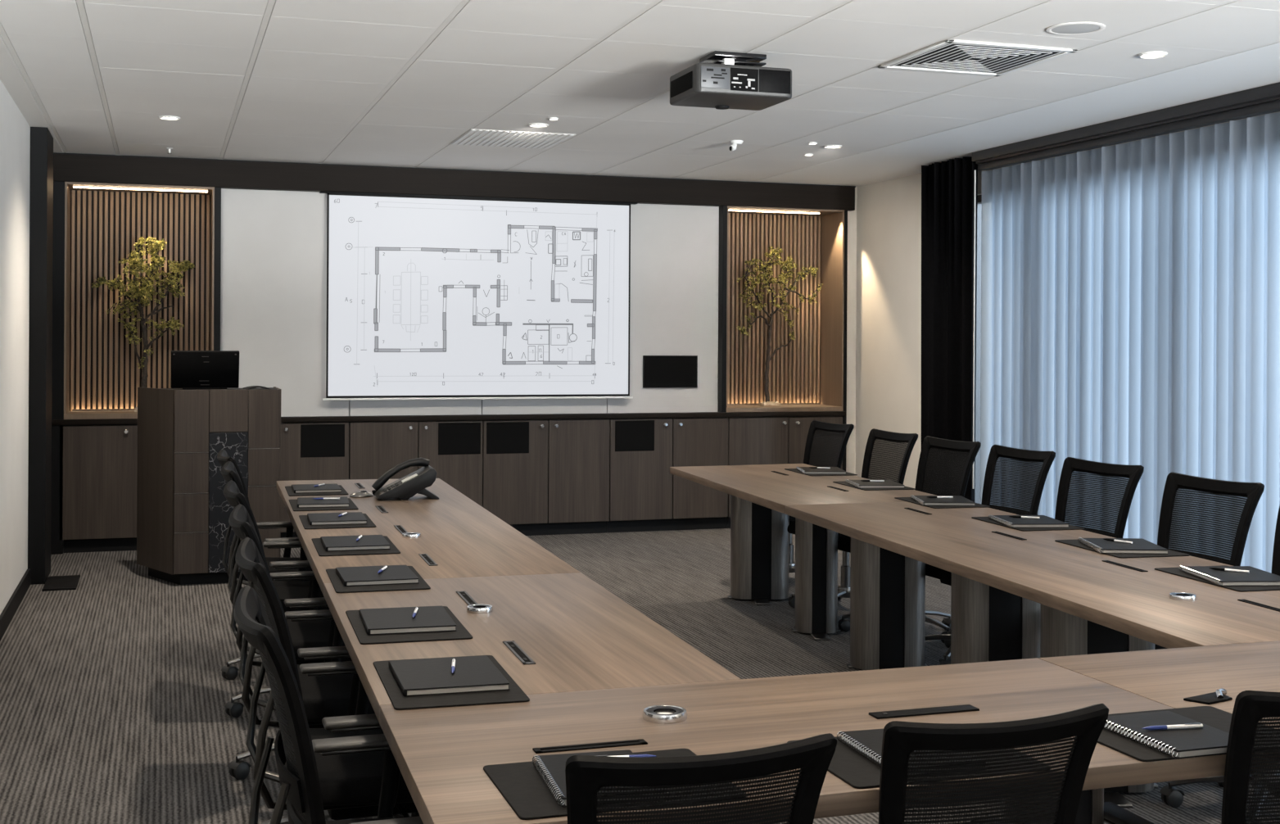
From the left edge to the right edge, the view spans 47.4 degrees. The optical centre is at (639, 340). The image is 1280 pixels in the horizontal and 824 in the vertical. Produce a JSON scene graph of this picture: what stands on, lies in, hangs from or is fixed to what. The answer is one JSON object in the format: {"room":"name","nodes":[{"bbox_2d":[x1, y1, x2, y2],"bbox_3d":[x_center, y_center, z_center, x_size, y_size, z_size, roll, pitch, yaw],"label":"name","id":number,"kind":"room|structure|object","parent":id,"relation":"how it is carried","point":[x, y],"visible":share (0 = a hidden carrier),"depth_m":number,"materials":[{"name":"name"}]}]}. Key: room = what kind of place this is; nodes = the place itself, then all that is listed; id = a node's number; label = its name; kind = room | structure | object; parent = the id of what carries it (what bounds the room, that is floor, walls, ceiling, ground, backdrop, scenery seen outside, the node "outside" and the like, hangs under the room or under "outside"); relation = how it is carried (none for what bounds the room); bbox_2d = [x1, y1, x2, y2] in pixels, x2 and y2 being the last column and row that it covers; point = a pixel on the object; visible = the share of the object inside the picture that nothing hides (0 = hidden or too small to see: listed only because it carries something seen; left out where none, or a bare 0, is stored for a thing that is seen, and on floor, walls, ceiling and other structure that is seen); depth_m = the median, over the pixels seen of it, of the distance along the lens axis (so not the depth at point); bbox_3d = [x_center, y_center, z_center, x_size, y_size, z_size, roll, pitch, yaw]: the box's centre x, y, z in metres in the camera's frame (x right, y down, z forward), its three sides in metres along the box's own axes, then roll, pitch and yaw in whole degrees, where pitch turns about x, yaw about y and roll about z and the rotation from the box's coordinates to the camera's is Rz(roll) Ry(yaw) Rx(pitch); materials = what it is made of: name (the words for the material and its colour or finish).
{"room":"conference room","nodes":[
{"label":"conference room","id":0,"kind":"room"},
{"bbox_2d":[0,79,30,614],"bbox_3d":[-2.017,0.098,3.433,0.200,2.700,14.580,0,0,-18],"label":"wall","id":1,"kind":"structure","parent":0,"point":[15,130],"depth_m":7.70,"materials":[{"name":"paint"}]},
{"bbox_2d":[0,568,30,641],"bbox_3d":[-1.652,1.400,2.645,0.018,0.100,12.450,0,0,-18],"label":"baseboard","id":2,"kind":"structure","parent":1,"relation":"attached to","point":[13,603],"depth_m":7.64,"materials":[{"name":"black paint"}]},
{"bbox_2d":[27,126,53,584],"bbox_3d":[-3.627,0.090,8.835,0.095,2.698,0.490,0,0,-18],"label":"column","id":3,"kind":"structure","parent":1,"relation":"attached to","point":[41,176],"depth_m":8.61,"materials":[{"name":"black paint"}]},
{"bbox_2d":[69,188,719,416],"bbox_3d":[-1.229,0.102,11.066,6.440,2.700,0.560,0,0,-18],"label":"wall","id":4,"kind":"structure","parent":0,"point":[273,269],"depth_m":10.44,"materials":[{"name":"white"}]},
{"bbox_2d":[72,408,134,411],"bbox_3d":[-3.530,0.491,10.326,0.910,0.016,0.020,0,0,-18],"label":"led strip","id":5,"kind":"object","parent":4,"relation":"attached to","point":[77,409],"visible":0.44,"depth_m":10.24,"materials":[{"name":"yellow"}]},
{"bbox_2d":[63,181,214,419],"bbox_3d":[-3.482,-0.265,10.179,0.966,1.599,0.445,0,0,-18],"label":"trim","id":6,"kind":"structure","parent":4,"relation":"attached to","point":[68,414],"depth_m":10.00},
{"bbox_2d":[91,236,194,411],"bbox_3d":[-3.455,-0.114,10.161,0.687,1.225,0.275,0,0,-20],"label":"artificial tree","id":7,"kind":"object","parent":6,"relation":"on","point":[136,260],"visible":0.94,"depth_m":10.16,"materials":[{"name":"green plant"}]},
{"bbox_2d":[69,189,210,411],"bbox_3d":[-3.543,-0.276,10.366,0.942,1.550,0.052,0,0,-18],"label":"slatted panel","id":8,"kind":"object","parent":4,"relation":"attached to","point":[106,226],"visible":0.75,"depth_m":10.33,"materials":[{"name":"brown"}]},
{"bbox_2d":[72,185,208,192],"bbox_3d":[-3.440,-1.044,10.068,0.883,0.014,0.017,0,0,-18],"label":"led strip","id":9,"kind":"object","parent":4,"relation":"attached to","point":[83,187],"visible":1,"depth_m":10.06,"materials":[{"name":"white"}]},
{"bbox_2d":[50,180,847,554],"bbox_3d":[-1.232,0.200,10.913,5.911,2.505,0.450,0,0,-18],"label":"trim","id":10,"kind":"structure","parent":4,"relation":"attached to","point":[58,241],"depth_m":9.81,"materials":[{"name":"black paint"}]},
{"bbox_2d":[53,152,855,211],"bbox_3d":[-1.196,-1.149,10.920,5.990,0.192,0.454,0,0,-18],"label":"ceiling beam","id":11,"kind":"structure","parent":4,"relation":"attached to","point":[67,167],"depth_m":10.59,"materials":[{"name":"paint"}]},
{"bbox_2d":[319,190,637,400],"bbox_3d":[-1.155,-0.309,10.735,2.364,1.486,0.064,0,0,-18],"label":"projection screen","id":12,"kind":"object","parent":4,"relation":"hanging from","point":[429,296],"visible":1,"depth_m":10.70,"materials":[{"name":"white"}]},
{"bbox_2d":[642,355,697,387],"bbox_3d":[0.234,0.240,11.239,0.442,0.247,0.019,0,0,-18],"label":"wall display","id":13,"kind":"object","parent":4,"relation":"attached to","point":[658,371],"visible":1,"depth_m":11.23,"materials":[{"name":"black"}]},
{"bbox_2d":[727,212,820,403],"bbox_3d":[1.016,-0.250,11.856,0.976,1.550,0.052,0,0,-18],"label":"slatted panel","id":14,"kind":"object","parent":4,"relation":"attached to","point":[794,368],"visible":0.74,"depth_m":11.87,"materials":[{"name":"brown"}]},
{"bbox_2d":[727,402,820,405],"bbox_3d":[1.027,0.516,11.816,0.940,0.016,0.020,0,0,-18],"label":"led strip","id":15,"kind":"object","parent":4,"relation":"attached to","point":[737,404],"visible":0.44,"depth_m":11.78,"materials":[{"name":"yellow"}]},
{"bbox_2d":[728,208,820,213],"bbox_3d":[1.046,-1.018,11.534,0.823,0.014,0.017,0,0,-18],"label":"led strip","id":16,"kind":"object","parent":4,"relation":"attached to","point":[732,210],"visible":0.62,"depth_m":11.53,"materials":[{"name":"white"}]},
{"bbox_2d":[726,205,844,411],"bbox_3d":[1.077,-0.239,11.669,1.000,1.599,0.445,0,0,-18],"label":"niche","id":17,"kind":"object","parent":4,"relation":"attached to","point":[832,246],"depth_m":11.73,"materials":[{"name":"wood"}]},
{"bbox_2d":[736,246,823,406],"bbox_3d":[1.114,-0.115,11.664,0.786,1.280,0.249,0,0,-21],"label":"artificial tree","id":18,"kind":"object","parent":17,"relation":"on","point":[787,266],"visible":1,"depth_m":11.64,"materials":[{"name":"green plant"}]},
{"bbox_2d":[845,186,856,475],"bbox_3d":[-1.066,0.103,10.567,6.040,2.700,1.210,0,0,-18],"label":"trim","id":19,"kind":"structure","parent":4,"relation":"attached to","point":[852,215],"depth_m":11.71,"materials":[{"name":"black paint"}]},
{"bbox_2d":[0,528,1223,823],"bbox_3d":[0.941,1.524,4.403,6.440,0.120,14.580,0,0,-18],"label":"floor","id":20,"kind":"structure","parent":0,"point":[115,693],"depth_m":6.46,"materials":[{"name":"carpet"}]},
{"bbox_2d":[41,574,80,591],"bbox_3d":[-3.418,1.434,8.627,0.182,0.012,0.480,0,0,-18],"label":"floor plate","id":21,"kind":"object","parent":20,"relation":"on","point":[52,582],"visible":1,"depth_m":8.57,"materials":[{"name":"black"}]},
{"bbox_2d":[58,424,137,552],"bbox_3d":[-3.510,1.006,10.146,0.960,0.867,0.474,0,0,-18],"label":"base cabinet","id":22,"kind":"object","parent":20,"relation":"on","point":[100,463],"visible":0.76,"depth_m":9.89,"materials":[{"name":"brown"}]},
{"bbox_2d":[136,385,281,584],"bbox_3d":[-2.620,0.859,8.853,0.822,1.170,0.505,0,0,-18],"label":"lectern","id":23,"kind":"object","parent":20,"relation":"on","point":[183,511],"visible":0.9,"depth_m":8.65,"materials":[{"name":"brown"}]},
{"bbox_2d":[170,350,239,389],"bbox_3d":[-2.645,0.180,8.870,0.396,0.236,0.195,0,0,-18],"label":"monitor","id":24,"kind":"object","parent":23,"relation":"on","point":[189,369],"visible":1,"depth_m":8.81,"materials":[{"name":"black plastic"}]},
{"bbox_2d":[217,448,311,679],"bbox_3d":[-1.521,0.966,6.321,0.603,0.968,0.614,0,0,-20],"label":"office chair","id":25,"kind":"object","parent":20,"relation":"on","point":[228,671],"visible":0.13,"depth_m":6.24,"materials":[{"name":"plastic"}]},
{"bbox_2d":[220,461,329,717],"bbox_3d":[-1.326,0.967,5.692,0.603,0.968,0.614,0,0,-17],"label":"office chair","id":26,"kind":"object","parent":20,"relation":"on","point":[298,589],"visible":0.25,"depth_m":5.61,"materials":[{"name":"black plastic"}]},
{"bbox_2d":[222,479,352,779],"bbox_3d":[-1.093,0.968,4.915,0.603,0.968,0.614,0,0,-19],"label":"office chair","id":27,"kind":"object","parent":20,"relation":"on","point":[314,633],"visible":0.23,"depth_m":4.81,"materials":[{"name":"black plastic"}]},
{"bbox_2d":[280,421,348,538],"bbox_3d":[-2.593,1.011,10.446,0.962,0.867,0.474,0,0,-18],"label":"base cabinet","id":28,"kind":"object","parent":20,"relation":"on","point":[310,450],"visible":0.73,"depth_m":10.32,"materials":[{"name":"brown"}]},
{"bbox_2d":[228,504,420,823],"bbox_3d":[-0.869,0.970,4.179,0.603,0.968,0.614,0,0,-17],"label":"office chair","id":29,"kind":"object","parent":20,"relation":"on","point":[327,695],"visible":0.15,"depth_m":3.98,"materials":[{"name":"black plastic"}]},
{"bbox_2d":[235,537,418,820],"bbox_3d":[-0.653,0.971,3.471,0.603,0.968,0.614,0,0,-18],"label":"office chair","id":30,"kind":"object","parent":20,"relation":"on","point":[350,784],"visible":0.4,"depth_m":3.27,"materials":[{"name":"black plastic"}]},
{"bbox_2d":[233,585,423,823],"bbox_3d":[-0.462,0.972,2.775,0.603,0.968,0.614,0,0,-19],"label":"office chair","id":31,"kind":"object","parent":20,"relation":"on","point":[300,784],"visible":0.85,"depth_m":2.60,"materials":[{"name":"black plastic"}]},
{"bbox_2d":[348,420,482,506],"bbox_3d":[-1.675,1.016,10.746,0.964,0.867,0.474,0,0,-18],"label":"base cabinet","id":32,"kind":"object","parent":20,"relation":"on","point":[453,448],"visible":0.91,"depth_m":10.57,"materials":[{"name":"brown"}]},
{"bbox_2d":[52,411,845,425],"bbox_3d":[-1.163,0.567,10.734,5.865,0.036,0.097,0,0,-18],"label":"countertop","id":33,"kind":"structure","parent":32,"relation":"on","point":[688,414],"depth_m":10.74,"materials":[{"name":"brown wood"}]},
{"bbox_2d":[276,478,740,722],"bbox_3d":[-0.784,1.083,5.232,0.817,0.743,4.689,0,0,-16],"label":"conference table","id":34,"kind":"object","parent":20,"relation":"on","point":[579,635],"depth_m":3.97,"materials":[{"name":"brown wood"}]},
{"bbox_2d":[284,484,348,496],"bbox_3d":[-1.529,0.708,6.887,0.268,0.004,0.430,0,0,-16],"label":"desk mat","id":35,"kind":"object","parent":34,"relation":"on","point":[290,491],"visible":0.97,"depth_m":6.73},
{"bbox_2d":[291,483,341,493],"bbox_3d":[-1.531,0.699,6.897,0.216,0.014,0.270,0,0,-16],"label":"notebook","id":36,"kind":"object","parent":35,"relation":"on","point":[332,487],"visible":1,"depth_m":6.82,"materials":[{"name":"leather"}]},
{"bbox_2d":[289,497,358,511],"bbox_3d":[-1.371,0.709,6.307,0.268,0.004,0.430,0,0,-16],"label":"desk mat","id":37,"kind":"object","parent":34,"relation":"on","point":[293,503],"visible":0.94,"depth_m":6.15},
{"bbox_2d":[297,496,348,507],"bbox_3d":[-1.373,0.700,6.317,0.216,0.014,0.270,0,0,-13],"label":"notebook","id":38,"kind":"object","parent":37,"relation":"on","point":[302,502],"visible":1,"depth_m":6.23,"materials":[{"name":"leather"}]},
{"bbox_2d":[298,513,376,529],"bbox_3d":[-1.192,0.710,5.735,0.268,0.004,0.430,0,0,-16],"label":"desk mat","id":39,"kind":"object","parent":34,"relation":"on","point":[304,518],"visible":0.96,"depth_m":5.58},
{"bbox_2d":[307,511,366,524],"bbox_3d":[-1.194,0.701,5.745,0.216,0.014,0.270,0,0,-15],"label":"notebook","id":40,"kind":"object","parent":39,"relation":"on","point":[350,517],"visible":1,"depth_m":5.67,"materials":[{"name":"leather"}]},
{"bbox_2d":[311,535,400,556],"bbox_3d":[-0.988,0.712,5.054,0.268,0.004,0.430,0,0,-16],"label":"desk mat","id":41,"kind":"object","parent":34,"relation":"on","point":[317,542],"visible":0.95,"depth_m":4.90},
{"bbox_2d":[320,534,390,551],"bbox_3d":[-0.990,0.702,5.064,0.216,0.014,0.270,0,0,-16],"label":"notebook","id":42,"kind":"object","parent":41,"relation":"on","point":[337,543],"visible":1,"depth_m":5.00,"materials":[{"name":"leather"}]},
{"bbox_2d":[325,565,430,592],"bbox_3d":[-0.788,0.713,4.362,0.268,0.004,0.430,0,0,-16],"label":"desk mat","id":43,"kind":"object","parent":34,"relation":"on","point":[337,584],"visible":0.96,"depth_m":4.21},
{"bbox_2d":[335,564,419,586],"bbox_3d":[-0.790,0.703,4.372,0.216,0.014,0.270,0,0,-17],"label":"notebook","id":44,"kind":"object","parent":43,"relation":"on","point":[392,574],"visible":1,"depth_m":4.32,"materials":[{"name":"leather"}]},
{"bbox_2d":[371,456,438,500],"bbox_3d":[-1.060,0.624,6.591,0.290,0.179,0.200,0,0,-15],"label":"desk phone","id":45,"kind":"object","parent":34,"relation":"on","point":[405,487],"visible":1,"depth_m":6.53,"materials":[{"name":"black"}]},
{"bbox_2d":[345,606,472,644],"bbox_3d":[-0.587,0.714,3.670,0.268,0.004,0.430,0,0,-16],"label":"desk mat","id":46,"kind":"object","parent":34,"relation":"on","point":[461,632],"visible":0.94,"depth_m":3.52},
{"bbox_2d":[358,605,456,634],"bbox_3d":[-0.589,0.705,3.680,0.216,0.014,0.270,0,0,-15],"label":"notebook","id":47,"kind":"object","parent":46,"relation":"on","point":[382,621],"visible":1,"depth_m":3.63,"materials":[{"name":"leather"}]},
{"bbox_2d":[373,655,529,710],"bbox_3d":[-0.405,0.715,3.067,0.268,0.004,0.430,0,0,-16],"label":"desk mat","id":48,"kind":"object","parent":34,"relation":"on","point":[515,694],"visible":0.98,"depth_m":2.92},
{"bbox_2d":[388,655,509,696],"bbox_3d":[-0.406,0.706,3.077,0.216,0.014,0.270,0,0,-16],"label":"notebook","id":49,"kind":"object","parent":48,"relation":"on","point":[424,676],"visible":1,"depth_m":3.03,"materials":[{"name":"leather"}]},
{"bbox_2d":[459,592,474,604],"bbox_3d":[-0.475,0.716,4.033,0.014,0.002,0.226,0,0,-16],"label":"socket","id":50,"kind":"object","parent":34,"relation":"attached to","point":[465,596],"depth_m":4.04,"materials":[{"name":"black plastic"}]},
{"bbox_2d":[466,604,493,613],"bbox_3d":[-0.424,0.710,3.861,0.069,0.013,0.069,0,0,-18],"label":"grommet","id":51,"kind":"object","parent":34,"relation":"on","point":[472,608],"visible":1,"depth_m":3.84,"materials":[{"name":"silver metal"}]},
{"bbox_2d":[507,642,530,662],"bbox_3d":[-0.279,0.717,3.350,0.014,0.002,0.226,0,0,-16],"label":"socket","id":52,"kind":"object","parent":34,"relation":"attached to","point":[517,650],"depth_m":3.34,"materials":[{"name":"black plastic"}]},
{"bbox_2d":[482,418,609,535],"bbox_3d":[-0.753,1.021,11.047,0.970,0.867,0.474,0,0,-18],"label":"base cabinet","id":53,"kind":"object","parent":20,"relation":"on","point":[540,477],"visible":0.98,"depth_m":10.86,"materials":[{"name":"brown"}]},
{"bbox_2d":[607,416,728,532],"bbox_3d":[0.167,1.026,11.348,0.959,0.867,0.474,0,0,-18],"label":"base cabinet","id":54,"kind":"object","parent":20,"relation":"on","point":[644,495],"visible":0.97,"depth_m":11.14,"materials":[{"name":"brown"}]},
{"bbox_2d":[565,732,836,823],"bbox_3d":[0.019,1.023,2.349,0.556,0.872,0.549,0,0,-18],"label":"office chair","id":55,"kind":"object","parent":20,"relation":"on","point":[782,783],"visible":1,"depth_m":2.12,"materials":[{"name":"fabric"}]},
{"bbox_2d":[725,416,842,528],"bbox_3d":[1.088,1.032,11.649,0.973,0.867,0.474,0,0,-18],"label":"base cabinet","id":56,"kind":"object","parent":20,"relation":"on","point":[751,440],"visible":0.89,"depth_m":11.41,"materials":[{"name":"brown"}]},
{"bbox_2d":[788,420,854,572],"bbox_3d":[0.930,0.980,8.779,0.603,0.968,0.614,0,0,-24],"label":"office chair","id":57,"kind":"object","parent":20,"relation":"on","point":[826,442],"visible":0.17,"depth_m":8.88,"materials":[{"name":"fabric"}]},
{"bbox_2d":[379,640,1279,823],"bbox_3d":[0.934,1.092,2.933,2.840,0.745,0.772,0,0,-18],"label":"conference table","id":58,"kind":"object","parent":20,"relation":"on","point":[440,754],"depth_m":2.82,"materials":[{"name":"brown wood"}]},
{"bbox_2d":[483,748,696,819],"bbox_3d":[-0.047,0.717,2.372,0.368,0.004,0.283,0,0,-18],"label":"desk mat","id":59,"kind":"object","parent":58,"relation":"on","point":[521,784],"visible":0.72,"depth_m":2.33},
{"bbox_2d":[532,749,633,807],"bbox_3d":[-0.071,0.706,2.364,0.172,0.018,0.235,0,0,-14],"label":"notebook","id":60,"kind":"object","parent":59,"relation":"on","point":[551,767],"visible":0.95,"depth_m":2.39,"materials":[{"name":"grey paper"}]},
{"bbox_2d":[642,705,687,723],"bbox_3d":[0.047,0.712,2.778,0.086,0.015,0.086,0,0,-18],"label":"grommet","id":61,"kind":"object","parent":58,"relation":"on","point":[660,714],"visible":1,"depth_m":2.76,"materials":[{"name":"silver metal"}]},
{"bbox_2d":[786,736,880,788],"bbox_3d":[0.478,0.720,2.533,0.368,0.004,0.283,0,0,-18],"label":"desk mat","id":62,"kind":"object","parent":58,"relation":"on","point":[849,766],"visible":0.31,"depth_m":2.44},
{"bbox_2d":[836,728,883,767],"bbox_3d":[0.465,0.709,2.529,0.172,0.018,0.235,0,0,-16],"label":"notebook","id":63,"kind":"object","parent":62,"relation":"on","point":[867,743],"visible":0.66,"depth_m":2.56,"materials":[{"name":"grey paper"}]},
{"bbox_2d":[1097,705,1232,761],"bbox_3d":[0.994,0.723,2.693,0.368,0.004,0.283,0,0,-18],"label":"desk mat","id":64,"kind":"object","parent":58,"relation":"on","point":[1210,716],"visible":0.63,"depth_m":2.68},
{"bbox_2d":[1103,710,1229,758],"bbox_3d":[0.963,0.712,2.647,0.172,0.018,0.235,0,0,-18],"label":"notebook","id":65,"kind":"object","parent":64,"relation":"on","point":[1207,740],"visible":0.87,"depth_m":2.62,"materials":[{"name":"grey paper"}]},
{"bbox_2d":[1142,723,1203,730],"bbox_3d":[0.966,0.701,2.648,0.118,0.009,0.008,0,0,-10],"label":"pen","id":66,"kind":"object","parent":65,"relation":"on","point":[1186,725],"visible":1,"depth_m":2.65,"materials":[{"name":"white"}]},
{"bbox_2d":[1183,687,1232,704],"bbox_3d":[1.157,0.717,2.950,0.119,0.018,0.050,0,0,-33],"label":"flap","id":67,"kind":"object","parent":58,"relation":"on","point":[1218,696],"visible":1,"depth_m":2.94,"materials":[{"name":"black plastic"}]},
{"bbox_2d":[786,428,918,608],"bbox_3d":[1.154,0.981,7.935,0.603,0.968,0.614,0,0,-22],"label":"office chair","id":68,"kind":"object","parent":20,"relation":"on","point":[887,454],"visible":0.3,"depth_m":8.00,"materials":[{"name":"fabric"}]},
{"bbox_2d":[837,435,981,642],"bbox_3d":[1.341,0.982,7.303,0.603,0.968,0.614,0,0,-23],"label":"office chair","id":69,"kind":"object","parent":20,"relation":"on","point":[944,465],"visible":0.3,"depth_m":7.38,"materials":[{"name":"fabric"}]},
{"bbox_2d":[669,463,1279,807],"bbox_3d":[1.150,1.094,6.032,0.863,0.743,5.059,0,0,-14],"label":"conference table","id":70,"kind":"object","parent":20,"relation":"on","point":[1038,595],"depth_m":5.47,"materials":[{"name":"brown wood"}]},
{"bbox_2d":[784,468,857,475],"bbox_3d":[0.990,0.723,8.015,0.268,0.004,0.430,0,0,-14],"label":"desk mat","id":71,"kind":"object","parent":70,"relation":"on","point":[795,470],"visible":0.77,"depth_m":7.84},
{"bbox_2d":[796,466,845,474],"bbox_3d":[0.991,0.712,8.001,0.232,0.018,0.285,0,0,-2],"label":"notebook","id":72,"kind":"object","parent":71,"relation":"on","point":[806,470],"visible":1,"depth_m":7.91,"materials":[{"name":"grey paper"}]},
{"bbox_2d":[832,480,915,490],"bbox_3d":[1.165,0.724,7.278,0.268,0.004,0.430,0,0,-14],"label":"desk mat","id":73,"kind":"object","parent":70,"relation":"on","point":[843,482],"visible":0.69,"depth_m":7.11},
{"bbox_2d":[845,479,904,488],"bbox_3d":[1.166,0.713,7.264,0.232,0.018,0.285,0,0,-5],"label":"notebook","id":74,"kind":"object","parent":73,"relation":"on","point":[857,483],"visible":1,"depth_m":7.16,"materials":[{"name":"grey paper"}]},
{"bbox_2d":[894,497,990,508],"bbox_3d":[1.348,0.725,6.533,0.268,0.004,0.430,0,0,-14],"label":"desk mat","id":75,"kind":"object","parent":70,"relation":"on","point":[905,499],"visible":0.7,"depth_m":6.37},
{"bbox_2d":[910,494,975,506],"bbox_3d":[1.349,0.714,6.519,0.232,0.018,0.285,0,0,0],"label":"notebook","id":76,"kind":"object","parent":75,"relation":"on","point":[923,499],"visible":1,"depth_m":6.44,"materials":[{"name":"grey paper"}]},
{"bbox_2d":[971,516,1084,531],"bbox_3d":[1.534,0.726,5.795,0.268,0.004,0.430,0,0,-14],"label":"desk mat","id":77,"kind":"object","parent":70,"relation":"on","point":[987,519],"visible":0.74,"depth_m":5.63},
{"bbox_2d":[988,514,1068,527],"bbox_3d":[1.535,0.715,5.780,0.232,0.018,0.285,0,0,-4],"label":"notebook","id":78,"kind":"object","parent":77,"relation":"on","point":[1043,521],"visible":1,"depth_m":5.71,"materials":[{"name":"grey paper"}]},
{"bbox_2d":[1054,538,1189,558],"bbox_3d":[1.681,0.727,5.112,0.268,0.004,0.430,0,0,-14],"label":"desk mat","id":79,"kind":"object","parent":70,"relation":"on","point":[1075,543],"visible":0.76,"depth_m":4.95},
{"bbox_2d":[1077,537,1168,553],"bbox_3d":[1.683,0.716,5.097,0.232,0.018,0.285,0,0,2],"label":"notebook","id":80,"kind":"object","parent":79,"relation":"on","point":[1139,545],"visible":1,"depth_m":5.04,"materials":[{"name":"grey paper"}]},
{"bbox_2d":[1168,592,1196,601],"bbox_3d":[1.529,0.722,4.112,0.073,0.012,0.073,0,0,-18],"label":"grommet","id":81,"kind":"object","parent":70,"relation":"on","point":[1184,596],"visible":1,"depth_m":4.09,"materials":[{"name":"silver metal"}]},
{"bbox_2d":[1154,565,1279,592],"bbox_3d":[1.813,0.727,4.466,0.268,0.004,0.430,0,0,-14],"label":"desk mat","id":82,"kind":"object","parent":70,"relation":"on","point":[1175,571],"visible":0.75,"depth_m":4.31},
{"bbox_2d":[1179,565,1279,586],"bbox_3d":[1.815,0.717,4.451,0.232,0.018,0.285,0,0,-3],"label":"notebook","id":83,"kind":"object","parent":82,"relation":"on","point":[1256,576],"visible":1,"depth_m":4.41,"materials":[{"name":"grey paper"}]},
{"bbox_2d":[924,444,1055,664],"bbox_3d":[1.540,0.983,6.705,0.603,0.968,0.614,0,0,-22],"label":"office chair","id":84,"kind":"object","parent":20,"relation":"on","point":[1015,478],"visible":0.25,"depth_m":6.79,"materials":[{"name":"fabric"}]},
{"bbox_2d":[878,703,1108,823],"bbox_3d":[0.493,1.026,2.568,0.521,0.871,0.590,0,0,-18],"label":"office chair","id":85,"kind":"object","parent":20,"relation":"on","point":[1032,771],"visible":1,"depth_m":2.32,"materials":[{"name":"fabric"}]},
{"bbox_2d":[1054,456,1144,538],"bbox_3d":[1.683,0.984,5.963,0.603,0.968,0.614,0,0,-23],"label":"office chair","id":86,"kind":"object","parent":20,"relation":"on","point":[1093,496],"visible":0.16,"depth_m":6.07,"materials":[{"name":"fabric"}]},
{"bbox_2d":[1103,690,1279,823],"bbox_3d":[1.137,1.029,2.757,0.556,0.872,0.549,0,0,-18],"label":"office chair","id":87,"kind":"object","parent":20,"relation":"on","point":[1251,782],"visible":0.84,"depth_m":2.52,"materials":[{"name":"fabric"}]},
{"bbox_2d":[1154,471,1264,649],"bbox_3d":[1.862,0.985,5.253,0.603,0.968,0.614,0,0,-22],"label":"office chair","id":88,"kind":"object","parent":20,"relation":"on","point":[1202,517],"visible":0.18,"depth_m":5.35,"materials":[{"name":"fabric"}]},
{"bbox_2d":[1159,504,1279,807],"bbox_3d":[1.988,0.986,4.547,0.603,0.968,0.614,0,0,-22],"label":"office chair","id":89,"kind":"object","parent":20,"relation":"on","point":[1172,796],"visible":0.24,"depth_m":4.59,"materials":[{"name":"black plastic"}]},
{"bbox_2d":[0,0,1279,186],"bbox_3d":[0.957,-1.334,4.403,6.440,0.204,14.580,0,0,-18],"label":"ceiling","id":90,"kind":"structure","parent":0,"point":[375,83],"depth_m":6.85,"materials":[{"name":"tile"}]},
{"bbox_2d":[449,128,575,149],"bbox_3d":[-0.797,-1.242,9.027,0.640,0.006,0.690,0,0,-18],"label":"ceiling vent","id":91,"kind":"object","parent":90,"relation":"in","point":[472,137],"visible":1,"depth_m":8.98,"materials":[{"name":"white plastic"}]},
{"bbox_2d":[669,50,791,110],"bbox_3d":[0.389,-1.133,6.372,0.449,0.208,0.399,0,0,-18],"label":"projector","id":92,"kind":"object","parent":90,"relation":"hanging from","point":[721,80],"visible":1,"depth_m":6.23,"materials":[{"name":"grey"}]},
{"bbox_2d":[670,71,692,97],"bbox_3d":[0.179,-1.104,6.301,0.006,0.072,0.270,0,0,-18],"label":"vent","id":93,"kind":"object","parent":92,"relation":"attached to","point":[681,83],"depth_m":6.29,"materials":[{"name":"black plastic"}]},
{"bbox_2d":[877,39,1077,76],"bbox_3d":[1.461,-1.227,6.367,0.620,0.009,0.620,0,0,-18],"label":"ceiling vent","id":94,"kind":"object","parent":90,"relation":"in","point":[949,56],"visible":1,"depth_m":6.34,"materials":[{"name":"white plastic"}]},
{"bbox_2d":[1045,22,1105,35],"bbox_3d":[1.718,-1.228,5.756,0.226,0.006,0.226,0,0,-18],"label":"ceiling speaker","id":95,"kind":"object","parent":90,"relation":"attached to","point":[1075,28],"visible":1,"depth_m":5.74,"materials":[{"name":"plastic"}]},
{"bbox_2d":[1051,23,1099,33],"bbox_3d":[1.718,-1.227,5.756,0.188,0.002,0.188,0,0,-18],"label":"grille","id":96,"kind":"object","parent":95,"relation":"attached to","point":[1061,28],"depth_m":5.75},
{"bbox_2d":[972,81,1279,163],"bbox_3d":[3.244,-1.186,6.686,0.268,0.072,6.100,0,0,-18],"label":"track","id":97,"kind":"object","parent":90,"relation":"attached to","point":[1270,92],"visible":0.86,"depth_m":7.93,"materials":[{"name":"grey"}]},
{"bbox_2d":[921,156,977,502],"bbox_3d":[2.098,0.115,9.928,0.115,2.672,0.706,0,0,-18],"label":"curtain","id":98,"kind":"object","parent":97,"relation":"hanging from","point":[947,187],"visible":0.59,"depth_m":9.90,"materials":[{"name":"fabric"}]},
{"bbox_2d":[972,99,1279,572],"bbox_3d":[3.162,0.134,6.707,0.090,2.565,6.035,0,0,-18],"label":"curtain","id":99,"kind":"object","parent":97,"relation":"hanging from","point":[1130,291],"visible":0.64,"depth_m":7.98,"materials":[{"name":"blue"}]},
{"bbox_2d":[1138,51,1167,58],"bbox_3d":[2.200,-1.224,6.261,0.120,0.010,0.120,0,0,-18],"label":"recessed light","id":100,"kind":"object","parent":90,"relation":"in","point":[1149,54],"visible":1,"depth_m":6.26,"materials":[{"name":"white plastic"}]},
{"bbox_2d":[854,111,1279,488],"bbox_3d":[3.914,0.131,5.372,0.200,2.700,14.580,0,0,-18],"label":"wall","id":101,"kind":"structure","parent":0,"point":[888,317],"depth_m":11.18,"materials":[{"name":"paint"}]},
{"bbox_2d":[974,194,981,503],"bbox_3d":[3.463,0.203,6.719,0.220,2.390,7.280,0,0,-18],"label":"window","id":102,"kind":"structure","parent":101,"relation":"in","point":[977,493],"depth_m":10.12,"materials":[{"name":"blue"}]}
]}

